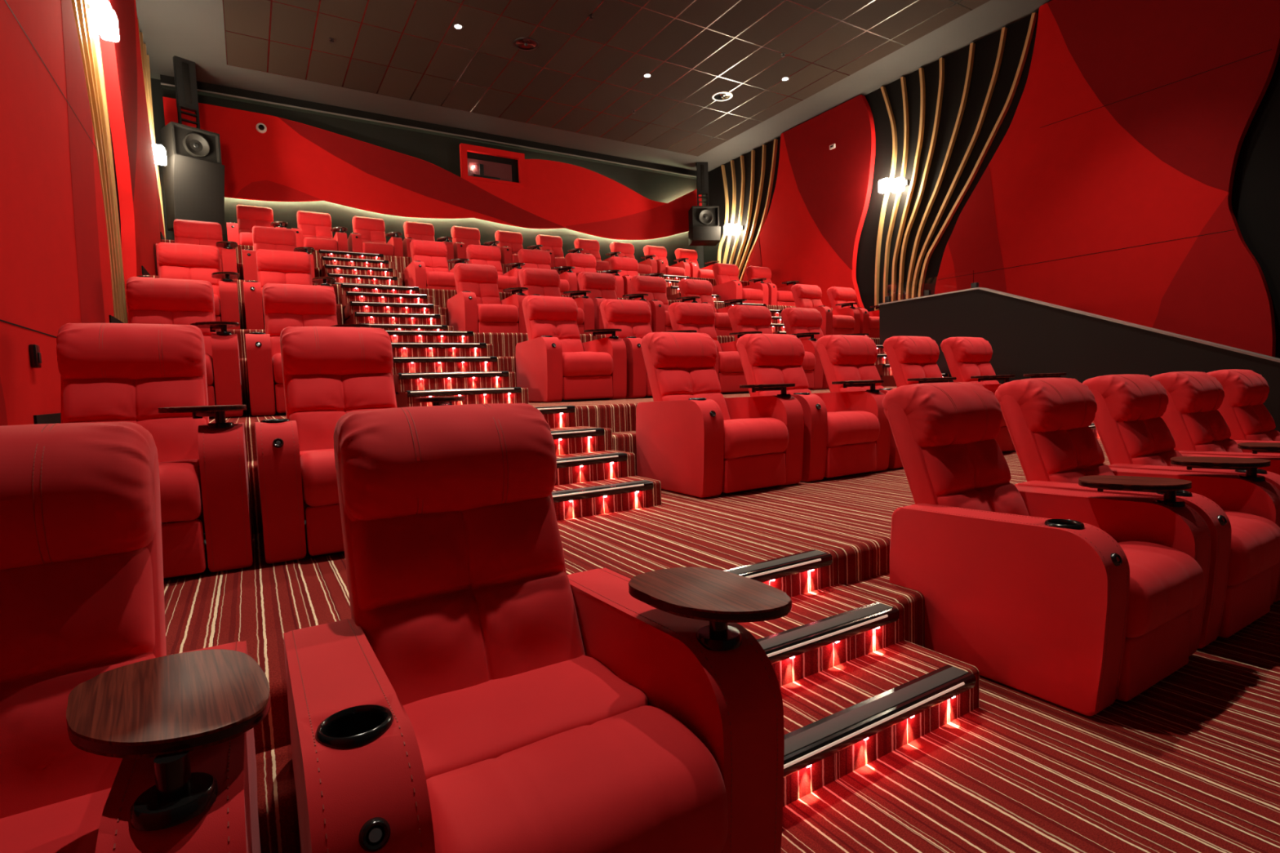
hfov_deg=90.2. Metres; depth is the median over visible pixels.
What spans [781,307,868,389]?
recliner
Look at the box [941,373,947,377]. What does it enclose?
step nosing
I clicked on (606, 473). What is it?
stairs
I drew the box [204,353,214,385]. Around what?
cushion
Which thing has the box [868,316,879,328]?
cushion
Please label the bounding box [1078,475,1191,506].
tray
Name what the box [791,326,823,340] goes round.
cushion
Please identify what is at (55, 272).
wall
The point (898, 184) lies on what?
wall sconce
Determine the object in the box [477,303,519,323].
cushion
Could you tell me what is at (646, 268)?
cushion
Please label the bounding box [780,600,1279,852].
floor
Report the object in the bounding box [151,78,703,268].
wall
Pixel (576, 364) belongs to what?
cushion
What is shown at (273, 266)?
recliner
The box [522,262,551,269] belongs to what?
cushion
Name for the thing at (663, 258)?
cushion
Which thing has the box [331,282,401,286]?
step nosing
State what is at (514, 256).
cushion
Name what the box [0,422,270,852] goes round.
recliner
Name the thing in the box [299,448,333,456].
seat cushion
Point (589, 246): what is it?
recliner
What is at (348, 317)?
stairs
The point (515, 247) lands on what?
cushion
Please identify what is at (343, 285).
step nosing
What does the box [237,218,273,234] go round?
backrest
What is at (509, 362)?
floor
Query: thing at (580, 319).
cushion
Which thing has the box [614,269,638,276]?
cushion
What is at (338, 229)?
tray
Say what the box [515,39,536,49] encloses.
grille
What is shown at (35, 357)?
wall socket
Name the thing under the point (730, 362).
cushion
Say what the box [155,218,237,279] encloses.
recliner
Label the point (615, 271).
tray
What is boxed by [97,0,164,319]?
wall
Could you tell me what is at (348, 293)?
step nosing
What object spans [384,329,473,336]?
step nosing
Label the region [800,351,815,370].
cushion
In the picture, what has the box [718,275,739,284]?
cushion
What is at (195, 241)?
cushion
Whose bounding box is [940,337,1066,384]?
recliner
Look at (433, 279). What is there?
cushion
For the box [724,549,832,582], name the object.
step nosing
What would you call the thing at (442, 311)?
floor
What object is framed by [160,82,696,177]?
trim
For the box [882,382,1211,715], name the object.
recliner
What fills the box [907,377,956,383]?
tray
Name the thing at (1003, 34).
gold slat
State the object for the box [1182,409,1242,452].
cushion
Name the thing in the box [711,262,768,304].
recliner
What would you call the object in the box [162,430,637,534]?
riser
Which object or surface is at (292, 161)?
wall
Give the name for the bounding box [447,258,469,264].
tray
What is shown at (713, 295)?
step nosing
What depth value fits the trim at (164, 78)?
13.09 m
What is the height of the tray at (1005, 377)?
0.095 m
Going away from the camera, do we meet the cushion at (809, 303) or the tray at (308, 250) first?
the tray at (308, 250)
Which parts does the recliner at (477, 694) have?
armrest, backrest, armrest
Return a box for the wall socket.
[28,344,41,368]
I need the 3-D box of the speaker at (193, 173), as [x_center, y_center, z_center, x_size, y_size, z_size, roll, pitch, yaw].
[-7.367,-4.618,10.487,0.550,2.770,0.720,1,5,36]
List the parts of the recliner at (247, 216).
armrest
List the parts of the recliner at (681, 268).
armrest, armrest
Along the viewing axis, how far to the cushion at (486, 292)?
8.92 m
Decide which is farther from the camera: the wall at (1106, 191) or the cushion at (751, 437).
the wall at (1106, 191)
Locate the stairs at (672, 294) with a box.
[666,282,720,301]
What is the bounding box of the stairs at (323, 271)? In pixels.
[319,257,402,286]
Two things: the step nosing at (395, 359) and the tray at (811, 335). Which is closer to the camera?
the step nosing at (395, 359)
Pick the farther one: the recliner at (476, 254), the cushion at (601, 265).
the cushion at (601, 265)
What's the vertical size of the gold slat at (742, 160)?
3.143 m
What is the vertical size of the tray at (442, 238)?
0.095 m
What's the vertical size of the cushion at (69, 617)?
0.482 m
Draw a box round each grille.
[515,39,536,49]
[714,93,730,100]
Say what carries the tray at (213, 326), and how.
on the recliner at (149, 300)
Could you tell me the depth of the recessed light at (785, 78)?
11.73 m
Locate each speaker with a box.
[160,55,225,235]
[513,36,538,50]
[688,161,720,245]
[711,91,733,101]
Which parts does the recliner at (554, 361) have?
armrest, backrest, leg rest panel, armrest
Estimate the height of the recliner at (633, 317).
1.155 m
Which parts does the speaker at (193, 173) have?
perforated rail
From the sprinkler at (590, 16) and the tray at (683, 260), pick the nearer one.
the sprinkler at (590, 16)
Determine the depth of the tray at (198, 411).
2.78 m
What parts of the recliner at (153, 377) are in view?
backrest, leg rest panel, armrest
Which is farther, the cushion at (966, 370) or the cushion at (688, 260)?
the cushion at (688, 260)
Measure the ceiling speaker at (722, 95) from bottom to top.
0.030 m
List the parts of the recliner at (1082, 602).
backrest, armrest, armrest, leg rest panel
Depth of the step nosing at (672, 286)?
13.03 m
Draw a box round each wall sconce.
[86,0,119,42]
[151,143,167,165]
[724,223,743,235]
[878,177,908,193]
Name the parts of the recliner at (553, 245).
armrest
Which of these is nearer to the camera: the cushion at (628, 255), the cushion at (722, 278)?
the cushion at (722, 278)
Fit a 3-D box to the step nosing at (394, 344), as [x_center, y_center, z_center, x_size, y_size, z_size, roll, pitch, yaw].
[-1.999,-0.792,6.253,0.977,0.058,0.104,-4,5,-31]
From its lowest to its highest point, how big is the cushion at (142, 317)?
0.482 m
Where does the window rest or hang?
in the wall at (292, 161)
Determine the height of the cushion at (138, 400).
0.482 m
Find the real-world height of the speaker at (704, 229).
2.030 m
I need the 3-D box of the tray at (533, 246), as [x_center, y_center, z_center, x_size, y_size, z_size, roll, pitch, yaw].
[-2.275,-3.863,13.831,0.260,0.095,0.376,-4,5,-31]
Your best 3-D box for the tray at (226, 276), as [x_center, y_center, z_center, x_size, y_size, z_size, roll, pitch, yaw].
[-4.516,-1.611,6.949,0.260,0.095,0.376,-4,5,-31]
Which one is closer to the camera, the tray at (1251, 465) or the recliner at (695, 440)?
the tray at (1251, 465)
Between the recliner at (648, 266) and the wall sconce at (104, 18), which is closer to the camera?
the wall sconce at (104, 18)
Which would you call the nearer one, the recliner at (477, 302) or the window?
the recliner at (477, 302)
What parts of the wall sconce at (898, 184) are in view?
lamp shade, lamp shade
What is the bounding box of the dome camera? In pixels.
[256,123,266,133]
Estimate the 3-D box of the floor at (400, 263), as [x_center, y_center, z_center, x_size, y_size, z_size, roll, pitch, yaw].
[-2.643,-2.658,13.294,11.940,0.947,2.480,-4,5,-31]
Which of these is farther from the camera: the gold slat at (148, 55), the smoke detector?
the smoke detector
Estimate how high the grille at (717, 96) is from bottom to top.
0.006 m
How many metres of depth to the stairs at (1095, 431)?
6.95 m
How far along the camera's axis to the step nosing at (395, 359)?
5.94 m
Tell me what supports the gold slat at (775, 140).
attached to the wall at (1255, 191)
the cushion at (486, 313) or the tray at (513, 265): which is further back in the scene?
the tray at (513, 265)
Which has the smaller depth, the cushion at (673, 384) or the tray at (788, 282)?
the cushion at (673, 384)
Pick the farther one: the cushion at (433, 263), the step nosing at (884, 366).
the cushion at (433, 263)
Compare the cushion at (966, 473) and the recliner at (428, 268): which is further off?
the recliner at (428, 268)
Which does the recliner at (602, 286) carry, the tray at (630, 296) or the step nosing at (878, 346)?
the tray at (630, 296)
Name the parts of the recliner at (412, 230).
armrest, armrest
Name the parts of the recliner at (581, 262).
armrest, armrest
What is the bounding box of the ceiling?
[135,0,1051,171]
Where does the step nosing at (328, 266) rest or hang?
attached to the stairs at (323, 271)
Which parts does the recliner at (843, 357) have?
backrest, armrest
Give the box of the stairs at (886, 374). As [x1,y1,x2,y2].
[874,348,948,386]
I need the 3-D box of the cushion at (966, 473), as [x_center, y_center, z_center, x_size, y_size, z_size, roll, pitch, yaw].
[1.541,0.303,2.936,0.560,0.482,0.302,-4,5,-31]
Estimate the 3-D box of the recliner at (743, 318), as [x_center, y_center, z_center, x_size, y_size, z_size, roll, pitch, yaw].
[1.704,-1.036,8.252,0.911,1.155,1.077,-4,5,-31]
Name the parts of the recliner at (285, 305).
armrest, leg rest panel, backrest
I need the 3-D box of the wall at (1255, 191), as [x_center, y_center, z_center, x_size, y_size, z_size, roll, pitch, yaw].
[6.793,-3.030,9.369,0.200,6.920,19.100,-4,5,-31]
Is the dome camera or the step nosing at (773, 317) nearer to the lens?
the step nosing at (773, 317)
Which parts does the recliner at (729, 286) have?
backrest, armrest, leg rest panel, armrest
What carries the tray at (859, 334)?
on the recliner at (796, 320)
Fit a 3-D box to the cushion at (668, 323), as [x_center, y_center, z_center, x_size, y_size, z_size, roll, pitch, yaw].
[0.570,-1.671,9.911,0.548,0.256,0.299,-4,5,-31]
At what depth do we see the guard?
9.35 m
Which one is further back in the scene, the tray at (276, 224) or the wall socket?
the tray at (276, 224)
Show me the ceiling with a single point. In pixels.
(584, 76)
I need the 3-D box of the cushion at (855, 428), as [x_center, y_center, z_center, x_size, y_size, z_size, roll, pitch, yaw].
[1.557,0.014,4.878,0.548,0.256,0.299,-4,5,-31]
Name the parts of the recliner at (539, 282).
backrest, leg rest panel, armrest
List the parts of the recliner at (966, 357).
backrest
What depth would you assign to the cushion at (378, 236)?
12.56 m
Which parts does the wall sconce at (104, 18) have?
lamp shade, lamp shade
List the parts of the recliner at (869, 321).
backrest, armrest, armrest, leg rest panel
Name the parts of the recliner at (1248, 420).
backrest, armrest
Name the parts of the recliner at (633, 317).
backrest, armrest, leg rest panel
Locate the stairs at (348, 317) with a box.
[340,292,453,330]
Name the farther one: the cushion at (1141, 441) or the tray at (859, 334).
the tray at (859, 334)
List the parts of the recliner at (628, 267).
backrest, armrest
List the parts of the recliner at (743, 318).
backrest, leg rest panel, armrest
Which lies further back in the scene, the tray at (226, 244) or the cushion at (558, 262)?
the cushion at (558, 262)
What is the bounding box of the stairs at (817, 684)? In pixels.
[737,583,979,806]
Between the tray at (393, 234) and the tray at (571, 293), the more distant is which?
the tray at (393, 234)
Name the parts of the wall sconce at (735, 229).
lamp shade, lamp shade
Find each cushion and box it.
[0,546,155,818]
[0,787,111,852]
[62,376,206,462]
[129,310,214,357]
[158,459,199,464]
[158,461,203,523]
[160,265,220,297]
[175,237,222,262]
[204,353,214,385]
[213,293,221,316]
[219,258,222,271]
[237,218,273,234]
[239,232,253,245]
[253,243,295,256]
[258,271,311,299]
[266,313,337,356]
[271,353,283,383]
[286,373,395,451]
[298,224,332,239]
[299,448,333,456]
[300,449,339,506]
[302,237,337,250]
[351,495,585,705]
[355,229,386,243]
[361,242,393,256]
[402,654,648,779]
[406,233,435,241]
[413,254,448,271]
[426,271,455,287]
[426,705,728,852]
[453,238,480,248]
[458,281,501,304]
[470,258,503,275]
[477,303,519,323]
[497,275,517,289]
[498,242,523,254]
[511,253,519,262]
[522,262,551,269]
[524,285,561,297]
[529,320,583,352]
[539,245,564,257]
[554,257,566,266]
[559,279,568,292]
[562,351,613,377]
[571,266,596,273]
[576,307,584,324]
[579,249,601,261]
[583,288,617,299]
[595,260,610,271]
[608,321,652,338]
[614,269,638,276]
[617,253,635,258]
[636,291,669,311]
[637,263,651,274]
[653,256,669,266]
[656,367,730,420]
[665,311,671,326]
[666,266,684,275]
[677,323,721,351]
[681,259,699,269]
[685,293,716,312]
[697,269,715,279]
[715,312,731,327]
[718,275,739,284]
[718,351,743,373]
[724,417,788,458]
[737,324,773,333]
[742,288,763,300]
[751,277,772,284]
[752,364,811,395]
[777,290,795,302]
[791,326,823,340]
[799,297,822,308]
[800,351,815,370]
[826,410,879,447]
[832,315,854,328]
[833,364,884,391]
[835,300,857,309]
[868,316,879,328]
[901,362,942,385]
[921,438,1029,515]
[958,361,999,384]
[1000,415,1006,426]
[1034,426,1115,484]
[1117,417,1186,466]
[1118,541,1204,637]
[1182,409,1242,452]
[1223,510,1279,586]
[1233,404,1279,440]
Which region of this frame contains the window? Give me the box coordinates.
[459,142,525,186]
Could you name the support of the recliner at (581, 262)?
on the floor at (440, 296)
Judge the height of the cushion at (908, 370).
0.482 m
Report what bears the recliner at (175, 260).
on the floor at (504, 344)
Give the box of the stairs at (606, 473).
[550,426,661,520]
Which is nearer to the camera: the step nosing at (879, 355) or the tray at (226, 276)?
the tray at (226, 276)
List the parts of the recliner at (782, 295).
backrest, armrest, leg rest panel, armrest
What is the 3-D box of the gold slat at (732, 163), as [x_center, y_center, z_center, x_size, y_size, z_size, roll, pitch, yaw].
[2.259,-5.117,16.279,0.077,3.144,0.588,-4,5,-31]
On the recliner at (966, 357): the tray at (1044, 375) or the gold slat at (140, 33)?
the tray at (1044, 375)
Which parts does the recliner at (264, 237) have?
armrest, armrest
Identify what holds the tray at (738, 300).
on the recliner at (703, 289)
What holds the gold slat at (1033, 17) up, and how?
attached to the wall at (1255, 191)
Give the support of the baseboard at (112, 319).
attached to the wall at (140, 204)
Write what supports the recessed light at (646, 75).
in the ceiling
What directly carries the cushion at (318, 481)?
on the recliner at (329, 373)
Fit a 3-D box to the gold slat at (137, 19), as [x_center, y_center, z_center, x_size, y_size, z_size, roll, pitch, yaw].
[-7.497,-4.343,9.726,0.077,3.149,1.004,-4,5,-31]
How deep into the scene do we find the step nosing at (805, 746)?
1.97 m
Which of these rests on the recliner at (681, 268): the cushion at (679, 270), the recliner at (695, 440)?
the cushion at (679, 270)
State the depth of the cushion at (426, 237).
13.08 m
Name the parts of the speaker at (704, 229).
perforated rail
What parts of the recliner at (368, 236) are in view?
armrest, armrest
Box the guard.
[884,270,978,302]
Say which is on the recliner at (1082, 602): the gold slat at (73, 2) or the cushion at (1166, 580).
the cushion at (1166, 580)
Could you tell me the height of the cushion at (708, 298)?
0.482 m
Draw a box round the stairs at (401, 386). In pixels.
[391,343,528,407]
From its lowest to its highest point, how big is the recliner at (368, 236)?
1.155 m
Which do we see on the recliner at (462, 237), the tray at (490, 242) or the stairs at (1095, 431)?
the tray at (490, 242)
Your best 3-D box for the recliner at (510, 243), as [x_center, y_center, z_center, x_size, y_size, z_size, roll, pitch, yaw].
[-2.685,-3.750,13.884,0.917,1.155,1.077,-4,5,-31]
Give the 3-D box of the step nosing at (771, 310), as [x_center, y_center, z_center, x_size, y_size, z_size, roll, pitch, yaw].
[2.176,-2.089,11.504,0.975,0.058,0.104,-4,5,-31]
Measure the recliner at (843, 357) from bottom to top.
1.155 m
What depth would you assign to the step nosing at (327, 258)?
10.16 m
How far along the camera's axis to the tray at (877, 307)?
12.27 m
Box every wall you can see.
[0,0,114,426]
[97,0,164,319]
[106,77,155,244]
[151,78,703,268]
[162,96,702,239]
[702,10,1279,358]
[742,94,875,308]
[878,287,1279,431]
[937,0,1279,357]
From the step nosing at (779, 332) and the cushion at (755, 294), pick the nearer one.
the step nosing at (779, 332)
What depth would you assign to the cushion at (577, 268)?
12.39 m
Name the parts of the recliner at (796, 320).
backrest, armrest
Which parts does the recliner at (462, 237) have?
armrest, backrest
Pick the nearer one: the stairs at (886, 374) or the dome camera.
the stairs at (886, 374)
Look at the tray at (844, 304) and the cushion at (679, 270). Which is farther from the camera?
the cushion at (679, 270)
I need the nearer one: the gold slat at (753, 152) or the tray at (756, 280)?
the tray at (756, 280)
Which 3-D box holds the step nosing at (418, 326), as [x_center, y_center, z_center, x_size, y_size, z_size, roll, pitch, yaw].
[-2.755,-1.164,7.446,0.977,0.058,0.104,-4,5,-31]
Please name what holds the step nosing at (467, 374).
attached to the stairs at (401, 386)
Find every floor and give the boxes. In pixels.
[142,275,832,310]
[160,239,749,286]
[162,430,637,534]
[163,437,1110,750]
[208,386,897,461]
[212,356,563,414]
[216,328,879,358]
[220,301,478,329]
[236,262,426,288]
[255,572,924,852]
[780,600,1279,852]
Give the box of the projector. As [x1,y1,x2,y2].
[472,164,500,180]
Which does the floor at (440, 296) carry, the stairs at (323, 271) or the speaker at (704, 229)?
the stairs at (323, 271)
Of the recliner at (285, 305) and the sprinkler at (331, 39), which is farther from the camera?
the sprinkler at (331, 39)
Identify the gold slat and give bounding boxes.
[71,0,115,317]
[75,0,119,319]
[81,0,122,321]
[85,0,124,323]
[93,24,128,323]
[137,18,144,81]
[139,31,152,143]
[143,44,163,220]
[146,54,165,239]
[717,164,728,262]
[722,160,736,263]
[728,155,745,264]
[735,150,755,266]
[737,144,766,277]
[739,138,777,280]
[874,86,897,311]
[883,76,908,302]
[891,67,925,284]
[898,57,944,283]
[906,42,975,281]
[912,26,1007,280]
[920,12,1037,279]
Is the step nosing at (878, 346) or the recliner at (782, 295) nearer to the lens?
the step nosing at (878, 346)
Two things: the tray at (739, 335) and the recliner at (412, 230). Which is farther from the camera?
the recliner at (412, 230)
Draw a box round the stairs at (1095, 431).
[1091,422,1099,438]
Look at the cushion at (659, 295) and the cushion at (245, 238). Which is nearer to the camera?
the cushion at (659, 295)
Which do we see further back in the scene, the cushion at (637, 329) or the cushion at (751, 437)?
the cushion at (637, 329)
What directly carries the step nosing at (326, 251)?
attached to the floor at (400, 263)
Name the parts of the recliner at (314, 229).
armrest, armrest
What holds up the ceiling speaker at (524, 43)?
attached to the ceiling
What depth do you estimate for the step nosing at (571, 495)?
3.75 m
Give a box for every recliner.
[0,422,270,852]
[56,323,253,581]
[125,276,243,418]
[134,241,240,328]
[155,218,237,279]
[226,204,287,245]
[241,226,315,283]
[243,248,336,329]
[244,283,370,416]
[254,326,465,564]
[283,403,791,852]
[291,210,347,251]
[346,216,403,256]
[402,221,453,259]
[404,239,469,289]
[447,262,528,333]
[450,226,500,258]
[466,244,524,293]
[494,230,542,263]
[515,295,626,402]
[517,248,577,295]
[518,267,594,333]
[535,234,582,267]
[564,253,623,297]
[573,238,620,271]
[577,271,651,328]
[600,298,697,398]
[608,256,666,296]
[609,241,657,274]
[630,275,700,332]
[635,332,804,497]
[643,244,690,277]
[667,302,762,394]
[675,248,719,279]
[678,278,746,335]
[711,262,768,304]
[727,304,823,389]
[736,333,891,481]
[745,266,799,306]
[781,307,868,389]
[791,284,860,336]
[815,334,956,469]
[826,286,879,337]
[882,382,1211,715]
[883,335,1015,452]
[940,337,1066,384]
[994,377,1279,648]
[1082,373,1279,602]
[1151,371,1279,457]
[1206,368,1279,442]
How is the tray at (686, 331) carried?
on the recliner at (633, 317)
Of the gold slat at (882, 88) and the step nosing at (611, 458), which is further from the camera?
the gold slat at (882, 88)
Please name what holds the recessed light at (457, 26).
in the ceiling
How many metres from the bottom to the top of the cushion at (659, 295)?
0.482 m
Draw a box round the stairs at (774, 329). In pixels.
[770,312,786,333]
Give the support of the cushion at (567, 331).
on the recliner at (554, 361)
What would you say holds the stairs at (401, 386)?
on the floor at (616, 415)
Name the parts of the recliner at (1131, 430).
backrest, armrest, armrest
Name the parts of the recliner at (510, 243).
armrest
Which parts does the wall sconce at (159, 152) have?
lamp shade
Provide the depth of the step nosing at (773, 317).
11.25 m
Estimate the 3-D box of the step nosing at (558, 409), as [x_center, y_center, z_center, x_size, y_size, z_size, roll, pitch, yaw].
[-0.929,-0.100,4.585,0.977,0.058,0.104,-4,5,-31]
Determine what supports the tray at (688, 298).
on the recliner at (655, 287)
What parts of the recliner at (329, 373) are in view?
armrest, leg rest panel, backrest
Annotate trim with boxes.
[160,74,696,179]
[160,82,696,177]
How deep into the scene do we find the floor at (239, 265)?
10.02 m
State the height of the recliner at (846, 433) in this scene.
1.155 m
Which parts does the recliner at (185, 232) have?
armrest, armrest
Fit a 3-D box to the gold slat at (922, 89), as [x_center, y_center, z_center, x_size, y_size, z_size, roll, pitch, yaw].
[5.002,-4.058,11.914,0.077,4.842,0.700,-4,5,-31]
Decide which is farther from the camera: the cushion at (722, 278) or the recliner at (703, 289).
the cushion at (722, 278)
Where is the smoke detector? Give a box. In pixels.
[829,143,835,150]
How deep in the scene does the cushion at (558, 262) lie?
13.85 m
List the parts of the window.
pane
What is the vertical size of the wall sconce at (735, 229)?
0.310 m
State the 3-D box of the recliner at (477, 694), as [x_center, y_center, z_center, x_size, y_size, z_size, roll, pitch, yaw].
[-0.299,0.529,1.543,0.957,1.155,1.077,-4,5,-31]
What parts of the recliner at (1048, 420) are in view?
backrest, armrest, armrest, leg rest panel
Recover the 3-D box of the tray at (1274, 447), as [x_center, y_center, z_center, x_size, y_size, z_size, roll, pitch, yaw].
[3.667,0.152,3.650,0.328,0.095,0.343,-4,5,-31]
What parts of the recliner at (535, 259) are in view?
armrest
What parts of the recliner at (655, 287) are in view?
backrest, armrest, leg rest panel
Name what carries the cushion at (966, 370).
on the recliner at (966, 357)
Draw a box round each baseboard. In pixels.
[33,413,61,424]
[108,315,124,323]
[141,265,150,275]
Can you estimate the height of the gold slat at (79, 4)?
4.840 m
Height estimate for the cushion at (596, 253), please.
0.482 m
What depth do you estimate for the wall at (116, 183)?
7.00 m
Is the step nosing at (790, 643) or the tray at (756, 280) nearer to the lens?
the step nosing at (790, 643)
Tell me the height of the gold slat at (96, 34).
4.848 m
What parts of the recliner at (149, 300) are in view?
backrest, leg rest panel, armrest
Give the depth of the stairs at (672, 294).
13.08 m
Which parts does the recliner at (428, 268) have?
armrest, backrest, leg rest panel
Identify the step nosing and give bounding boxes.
[318,249,383,257]
[321,256,388,263]
[324,264,392,271]
[327,272,397,280]
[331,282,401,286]
[340,283,418,291]
[345,291,426,298]
[349,301,433,308]
[354,311,439,319]
[359,323,447,329]
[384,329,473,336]
[391,342,486,348]
[392,356,497,363]
[396,371,508,379]
[404,386,521,397]
[534,405,575,414]
[550,427,604,439]
[551,480,653,502]
[556,452,627,468]
[660,274,689,279]
[664,279,679,283]
[670,285,679,288]
[680,293,719,297]
[723,302,765,306]
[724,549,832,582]
[756,601,899,664]
[769,309,782,312]
[769,323,784,327]
[771,315,782,319]
[774,331,786,334]
[783,664,975,777]
[875,344,884,348]
[876,353,887,357]
[878,364,890,368]
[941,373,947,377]
[1088,422,1096,429]
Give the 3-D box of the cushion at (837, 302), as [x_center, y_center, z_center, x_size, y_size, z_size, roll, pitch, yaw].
[4.076,-2.240,12.473,0.560,0.482,0.302,-4,5,-31]
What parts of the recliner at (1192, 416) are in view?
backrest, armrest, armrest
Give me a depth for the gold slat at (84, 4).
6.03 m
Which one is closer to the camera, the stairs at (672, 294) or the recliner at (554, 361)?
the recliner at (554, 361)
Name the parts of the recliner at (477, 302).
armrest, backrest, leg rest panel, armrest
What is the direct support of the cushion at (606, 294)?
on the recliner at (602, 286)
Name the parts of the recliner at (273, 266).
armrest, backrest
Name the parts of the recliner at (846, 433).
backrest, armrest, leg rest panel, armrest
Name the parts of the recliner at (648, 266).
armrest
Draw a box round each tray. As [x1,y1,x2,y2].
[66,648,270,831]
[158,404,246,428]
[190,321,239,334]
[211,271,239,281]
[216,240,237,248]
[270,221,287,227]
[293,246,314,253]
[311,276,336,285]
[330,226,346,232]
[330,324,370,328]
[386,231,402,237]
[414,395,465,405]
[436,236,452,241]
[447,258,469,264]
[484,240,499,245]
[502,287,528,294]
[505,262,524,268]
[527,244,542,249]
[552,266,574,271]
[563,290,591,297]
[568,248,582,253]
[583,328,622,337]
[600,269,621,275]
[605,251,620,256]
[622,293,648,300]
[628,567,791,651]
[640,254,655,259]
[644,272,664,277]
[662,329,697,333]
[674,257,688,262]
[675,296,700,302]
[705,261,719,265]
[724,298,746,305]
[728,331,762,337]
[739,383,795,397]
[748,278,766,283]
[782,280,799,285]
[788,332,819,340]
[831,379,884,392]
[835,302,857,307]
[843,333,868,335]
[870,305,879,309]
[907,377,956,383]
[970,374,1014,384]
[1023,373,1066,377]
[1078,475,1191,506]
[1170,456,1271,481]
[1237,442,1279,453]
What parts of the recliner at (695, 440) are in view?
backrest, armrest, leg rest panel, armrest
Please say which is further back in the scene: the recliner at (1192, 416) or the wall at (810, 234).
the wall at (810, 234)
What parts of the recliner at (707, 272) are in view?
armrest, armrest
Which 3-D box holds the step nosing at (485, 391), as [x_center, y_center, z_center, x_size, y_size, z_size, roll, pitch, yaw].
[-1.506,-0.297,5.505,0.977,0.058,0.104,-4,5,-31]
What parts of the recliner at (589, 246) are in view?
armrest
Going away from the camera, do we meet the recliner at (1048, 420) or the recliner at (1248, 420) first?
the recliner at (1048, 420)
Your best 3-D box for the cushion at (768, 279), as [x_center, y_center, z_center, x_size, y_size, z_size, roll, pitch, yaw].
[2.805,-3.141,14.445,0.560,0.482,0.302,-4,5,-31]
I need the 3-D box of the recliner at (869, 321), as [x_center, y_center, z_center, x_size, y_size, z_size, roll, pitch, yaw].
[4.213,-2.162,12.288,0.917,1.155,1.077,-4,5,-31]
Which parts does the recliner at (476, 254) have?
backrest, armrest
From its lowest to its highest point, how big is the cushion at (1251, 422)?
0.482 m
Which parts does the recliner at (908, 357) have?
backrest, armrest, leg rest panel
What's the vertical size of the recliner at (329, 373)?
1.155 m
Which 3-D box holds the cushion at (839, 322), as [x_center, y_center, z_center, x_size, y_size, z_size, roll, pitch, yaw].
[3.584,-1.876,11.458,0.548,0.256,0.299,-4,5,-31]
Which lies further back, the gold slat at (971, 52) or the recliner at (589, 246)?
the recliner at (589, 246)
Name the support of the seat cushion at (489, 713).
on the recliner at (477, 694)
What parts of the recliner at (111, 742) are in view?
backrest, armrest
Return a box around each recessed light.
[453,23,463,29]
[643,73,651,77]
[781,76,789,80]
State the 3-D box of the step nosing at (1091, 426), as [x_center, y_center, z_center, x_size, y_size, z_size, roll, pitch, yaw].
[5.066,-0.010,7.023,0.975,0.058,0.104,-4,5,-31]
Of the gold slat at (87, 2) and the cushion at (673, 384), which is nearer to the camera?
the cushion at (673, 384)
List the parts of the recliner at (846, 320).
backrest, armrest, leg rest panel, armrest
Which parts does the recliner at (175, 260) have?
backrest, leg rest panel, armrest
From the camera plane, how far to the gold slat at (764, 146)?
15.31 m
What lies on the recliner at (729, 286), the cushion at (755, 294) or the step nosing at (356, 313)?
the cushion at (755, 294)
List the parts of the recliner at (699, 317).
backrest, armrest, armrest, leg rest panel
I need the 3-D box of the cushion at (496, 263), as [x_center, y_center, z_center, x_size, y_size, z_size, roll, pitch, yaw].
[-2.717,-2.748,11.367,0.560,0.482,0.302,-4,5,-31]
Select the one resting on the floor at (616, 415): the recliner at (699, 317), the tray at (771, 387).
the recliner at (699, 317)
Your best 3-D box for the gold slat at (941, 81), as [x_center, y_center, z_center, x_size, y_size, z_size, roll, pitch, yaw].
[5.141,-4.046,11.688,0.077,4.840,0.912,-4,5,-31]
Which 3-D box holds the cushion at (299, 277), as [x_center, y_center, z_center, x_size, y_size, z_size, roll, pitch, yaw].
[-4.258,-1.637,7.679,0.560,0.482,0.302,-4,5,-31]
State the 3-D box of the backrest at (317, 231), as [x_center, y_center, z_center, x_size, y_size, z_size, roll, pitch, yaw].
[-6.123,-3.582,12.055,0.560,0.482,0.302,-4,5,-31]
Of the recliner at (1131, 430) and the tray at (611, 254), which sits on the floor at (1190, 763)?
the recliner at (1131, 430)
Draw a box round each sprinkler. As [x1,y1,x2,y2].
[328,37,333,43]
[588,14,593,20]
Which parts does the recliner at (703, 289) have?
backrest, armrest, leg rest panel, armrest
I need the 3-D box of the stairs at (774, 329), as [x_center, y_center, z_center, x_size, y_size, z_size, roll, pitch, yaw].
[2.337,-1.770,11.342,1.060,0.665,1.396,-4,5,-31]
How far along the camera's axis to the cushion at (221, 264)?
8.70 m
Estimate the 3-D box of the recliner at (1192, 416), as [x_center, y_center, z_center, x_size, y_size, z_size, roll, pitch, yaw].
[4.092,0.201,4.223,0.907,1.155,1.077,-4,5,-31]
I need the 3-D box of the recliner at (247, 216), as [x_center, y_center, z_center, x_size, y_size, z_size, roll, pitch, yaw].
[-6.812,-3.442,11.365,0.917,1.155,1.077,-4,5,-31]
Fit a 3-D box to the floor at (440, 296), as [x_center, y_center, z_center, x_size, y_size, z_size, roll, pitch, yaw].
[-1.361,-1.711,11.311,11.940,0.856,2.514,-4,5,-31]
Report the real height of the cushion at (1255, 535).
0.256 m
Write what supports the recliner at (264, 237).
on the floor at (440, 296)
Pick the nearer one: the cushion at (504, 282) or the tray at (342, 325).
the tray at (342, 325)
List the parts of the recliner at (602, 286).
backrest, armrest, armrest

